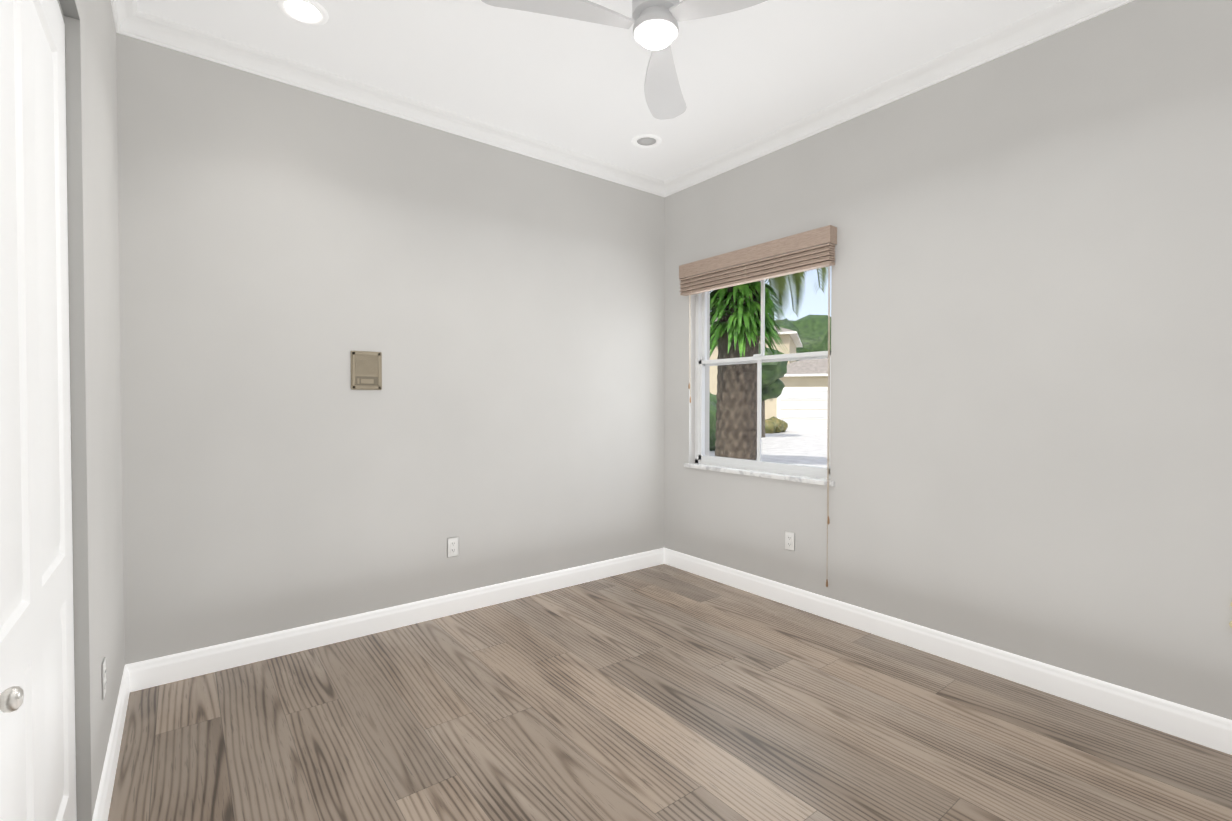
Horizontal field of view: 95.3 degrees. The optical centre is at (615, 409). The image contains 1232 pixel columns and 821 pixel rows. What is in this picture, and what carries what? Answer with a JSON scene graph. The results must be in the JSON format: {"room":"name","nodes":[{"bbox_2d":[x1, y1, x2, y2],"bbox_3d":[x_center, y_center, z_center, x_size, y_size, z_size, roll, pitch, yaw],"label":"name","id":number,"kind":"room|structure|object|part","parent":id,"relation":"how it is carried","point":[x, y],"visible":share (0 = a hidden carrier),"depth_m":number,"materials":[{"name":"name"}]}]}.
{"room":"empty bedroom","nodes":[
{"label":"empty bedroom","id":0,"kind":"room"},
{"bbox_2d":[57,0,124,817],"bbox_3d":[-1.011,-0.208,0.873,0.120,2.935,3.850,-1,1,-38],"label":"wall","id":1,"kind":"structure","parent":0,"point":[98,65],"depth_m":1.84,"materials":[{"name":"grey paint"}]},
{"bbox_2d":[59,0,91,820],"bbox_3d":[-1.156,0.108,1.135,0.031,2.295,0.965,-1,1,-38],"label":"door frame","id":2,"kind":"structure","parent":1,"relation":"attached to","point":[77,389],"depth_m":1.51,"materials":[{"name":"paint"}]},
{"bbox_2d":[0,0,76,820],"bbox_3d":[-1.181,0.115,1.117,0.035,2.257,0.955,-1,1,-38],"label":"closet door","id":3,"kind":"structure","parent":2,"relation":"attached to","point":[37,759],"depth_m":1.14,"materials":[{"name":"white wood"}]},
{"bbox_2d":[0,686,23,712],"bbox_3d":[-0.898,0.427,0.821,0.044,0.036,0.036,-1,1,-38],"label":"handle","id":4,"kind":"object","parent":3,"relation":"attached to","point":[11,698],"visible":1,"depth_m":0.82,"materials":[{"name":"silver metal"}]},
{"bbox_2d":[101,656,105,699],"bbox_3d":[-1.619,0.850,1.778,0.008,0.115,0.070,-1,1,-38],"label":"electrical outlet","id":5,"kind":"object","parent":1,"relation":"attached to","point":[103,674],"visible":0.96,"depth_m":1.75,"materials":[{"name":"white plastic"}]},
{"bbox_2d":[92,663,135,820],"bbox_3d":[-1.779,1.182,1.972,0.044,0.120,1.126,-1,1,-38],"label":"baseboard","id":6,"kind":"structure","parent":1,"relation":"attached to","point":[128,683],"depth_m":1.93,"materials":[{"name":"white wood"}]},
{"bbox_2d":[111,0,142,40],"bbox_3d":[-0.934,-1.634,0.910,0.075,0.085,3.850,-1,1,-38],"label":"crown molding","id":7,"kind":"structure","parent":1,"relation":"attached to","point":[131,20],"depth_m":2.40,"materials":[{"name":"white wood"}]},
{"bbox_2d":[116,33,664,664],"bbox_3d":[-0.904,-0.249,3.517,3.530,2.935,0.200,-1,1,-38],"label":"wall","id":8,"kind":"structure","parent":0,"point":[286,249],"depth_m":3.00,"materials":[{"name":"grey paint"}]},
{"bbox_2d":[351,351,381,389],"bbox_3d":[-1.349,-0.209,3.038,0.158,0.208,0.014,-1,1,-38],"label":"speaker","id":9,"kind":"object","parent":8,"relation":"attached to","point":[366,370],"visible":1,"depth_m":3.03},
{"bbox_2d":[131,548,663,690],"bbox_3d":[-0.893,1.160,3.412,3.152,0.120,0.016,-1,1,-38],"label":"baseboard","id":10,"kind":"structure","parent":8,"relation":"attached to","point":[197,662],"depth_m":3.04,"materials":[{"name":"white wood"}]},
{"bbox_2d":[143,12,662,195],"bbox_3d":[-0.863,-1.672,3.352,3.000,0.085,0.075,-1,1,-38],"label":"crown molding","id":11,"kind":"structure","parent":8,"relation":"attached to","point":[165,33],"depth_m":3.00,"materials":[{"name":"white wood"}]},
{"bbox_2d":[447,537,458,556],"bbox_3d":[-0.971,0.821,3.351,0.070,0.115,0.008,-1,1,-38],"label":"electrical outlet","id":12,"kind":"object","parent":8,"relation":"attached to","point":[452,546],"visible":1,"depth_m":3.35,"materials":[{"name":"white plastic"}]},
{"bbox_2d":[137,0,1061,180],"bbox_3d":[0.281,-1.751,1.819,3.710,0.120,4.400,-1,1,-38],"label":"ceiling","id":13,"kind":"structure","parent":0,"point":[750,74],"depth_m":2.71,"materials":[{"name":"white paint"}]},
{"bbox_2d":[276,0,328,25],"bbox_3d":[-1.333,-1.695,2.391,0.196,0.009,0.196,-1,1,-38],"label":"recessed light","id":14,"kind":"object","parent":13,"relation":"in","point":[322,18],"depth_m":2.40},
{"bbox_3d":[-1.333,-1.698,2.391,0.125,0.001,0.125,-1,1,-38],"label":"recessed ceiling light lens","id":15,"kind":"part","parent":14,"relation":"part of","materials":[{"name":"white plastic"}]},
{"bbox_2d":[481,0,767,119],"bbox_3d":[0.193,-1.513,2.140,1.180,0.366,1.061,0,1,15],"label":"ceiling fan","id":16,"kind":"object","parent":13,"relation":"hanging from","point":[664,98],"depth_m":1.99,"materials":[{"name":"white plastic"}]},
{"bbox_3d":[-0.192,-1.376,1.910,0.545,0.043,0.163,0,1,-15],"label":"fan light arm","id":17,"kind":"part","parent":16,"relation":"part of"},
{"bbox_3d":[0.145,-1.349,2.049,0.136,0.040,0.136,-1,1,-38],"label":"fan light shade","id":18,"kind":"part","parent":16,"relation":"part of","materials":[{"name":"white glass"}]},
{"bbox_3d":[0.145,-1.531,2.046,0.194,0.326,0.194,-1,1,-38],"label":"fan light body","id":19,"kind":"part","parent":16,"relation":"part of","materials":[{"name":"white glass"}]},
{"bbox_3d":[0.433,-1.375,1.826,0.545,0.043,0.163,1,1,45],"label":"fan light arm","id":20,"kind":"part","parent":16,"relation":"part of"},
{"bbox_2d":[631,134,661,148],"bbox_3d":[0.196,-1.714,3.601,0.196,0.009,0.196,-1,1,-38],"label":"recessed light","id":21,"kind":"object","parent":13,"relation":"in","point":[656,144],"depth_m":3.59,"materials":[{"name":"white metal"}]},
{"bbox_3d":[0.196,-1.717,3.601,0.125,0.001,0.125,-1,1,-38],"label":"recessed ceiling light lens","id":22,"kind":"part","parent":21,"relation":"part of","materials":[{"name":"grey glass"}]},
{"bbox_2d":[108,564,1231,820],"bbox_3d":[0.281,1.304,1.866,3.710,0.120,4.400,-1,1,-38],"label":"floor","id":23,"kind":"structure","parent":0,"point":[664,692],"depth_m":2.15,"materials":[{"name":"brown wood"}]},
{"bbox_2d":[664,0,1231,719],"bbox_3d":[1.644,-0.240,2.931,0.220,2.935,3.850,-1,1,-38],"label":"wall","id":24,"kind":"structure","parent":0,"point":[1030,448],"depth_m":2.52,"materials":[{"name":"grey paint"}]},
{"bbox_2d":[679,225,836,295],"bbox_3d":[0.866,-0.942,3.683,0.072,0.216,1.220,-1,1,-38],"label":"window blind","id":25,"kind":"object","parent":24,"relation":"attached to","point":[807,259],"visible":1,"depth_m":3.55,"materials":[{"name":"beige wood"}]},
{"bbox_2d":[688,265,829,586],"bbox_3d":[0.878,0.036,3.670,0.042,1.980,1.122,-1,1,-38],"label":"blind cord","id":26,"kind":"object","parent":25,"relation":"hanging from","point":[828,382],"depth_m":3.24,"materials":[{"name":"beige fabric"}]},
{"bbox_3d":[0.882,0.418,3.679,0.032,1.215,1.122,-1,1,-38],"label":"blind cord cap","id":27,"kind":"part","parent":26,"relation":"part of","materials":[{"name":"white plastic"}]},
{"bbox_2d":[684,463,834,486],"bbox_3d":[0.910,0.424,3.739,0.093,0.026,1.210,-1,1,-38],"label":"window sill","id":28,"kind":"structure","parent":24,"relation":"attached to","point":[802,479],"depth_m":3.63,"materials":[{"name":"stone"}]},
{"bbox_2d":[695,280,830,478],"bbox_3d":[0.972,-0.286,3.775,0.078,1.400,1.150,-1,1,-38],"label":"window","id":29,"kind":"structure","parent":24,"relation":"in","point":[701,363],"depth_m":3.87,"materials":[{"name":"white plastic"}]},
{"bbox_2d":[703,270,830,462],"bbox_3d":[0.975,-0.286,3.778,0.037,1.316,1.066,-1,1,-38],"label":"window panel","id":30,"kind":"object","parent":29,"relation":"attached to","point":[769,373],"visible":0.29,"depth_m":3.75,"materials":[{"name":"clear glass"}]},
{"bbox_2d":[785,531,794,550],"bbox_3d":[1.079,0.819,3.490,0.008,0.115,0.070,-1,1,-38],"label":"electrical outlet","id":31,"kind":"object","parent":24,"relation":"attached to","point":[789,540],"visible":1,"depth_m":3.48,"materials":[{"name":"white plastic"}]},
{"bbox_2d":[661,0,1133,196],"bbox_3d":[1.527,-1.664,2.818,0.075,0.085,3.850,-1,1,-38],"label":"crown molding","id":32,"kind":"structure","parent":24,"relation":"attached to","point":[1065,14],"depth_m":2.85,"materials":[{"name":"white wood"}]},
{"bbox_2d":[664,548,1231,754],"bbox_3d":[1.551,1.168,2.881,0.016,0.120,3.850,-1,1,-38],"label":"baseboard","id":33,"kind":"structure","parent":24,"relation":"attached to","point":[1194,726],"depth_m":2.59,"materials":[{"name":"white wood"}]},
{"label":"outside","id":34,"kind":"structure","parent":0,"visible":0},
{"bbox_2d":[709,428,826,467],"bbox_3d":[26.848,0.991,43.908,89.760,0.200,110.000,-1,1,-38],"label":"ground","id":35,"kind":"structure","parent":34,"point":[810,453],"depth_m":18.83,"materials":[{"name":"white concrete"}]},
{"bbox_2d":[709,394,716,450],"bbox_3d":[2.912,0.392,19.538,5.675,2.328,4.198,-1,1,-38],"label":"hedge","id":36,"kind":"object","parent":35,"relation":"on","point":[712,421],"depth_m":17.24,"materials":[{"name":"green plant"}]},
{"bbox_2d":[710,318,827,428],"bbox_3d":[9.844,-2.985,39.059,14.317,7.900,21.519,-1,1,-38],"label":"house","id":37,"kind":"structure","parent":35,"relation":"on","point":[816,384],"depth_m":31.82,"materials":[{"name":"paint"}]},
{"bbox_2d":[710,266,831,460],"bbox_3d":[1.495,-0.731,7.107,4.157,4.386,4.225,-1,1,-38],"label":"palm tree","id":38,"kind":"object","parent":35,"relation":"on","point":[746,337],"depth_m":6.92,"materials":[{"name":"green plant"}]},
{"bbox_2d":[758,343,787,437],"bbox_3d":[6.101,-0.769,23.631,2.427,3.949,2.357,-1,1,-38],"label":"tree","id":39,"kind":"object","parent":35,"relation":"on","point":[774,382],"depth_m":23.22,"materials":[{"name":"green plant"}]},
{"bbox_2d":[765,416,787,432],"bbox_3d":[7.771,0.786,27.714,2.322,0.900,1.224,-1,1,-38],"label":"shrubs","id":40,"kind":"object","parent":35,"relation":"on","point":[782,425],"depth_m":27.11,"materials":[{"name":"green plant"}]},
{"bbox_2d":[773,315,830,360],"bbox_3d":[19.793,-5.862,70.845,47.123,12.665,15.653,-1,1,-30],"label":"tree","id":41,"kind":"object","parent":35,"relation":"on","point":[805,327],"depth_m":68.94,"materials":[{"name":"green plant"}]}
]}

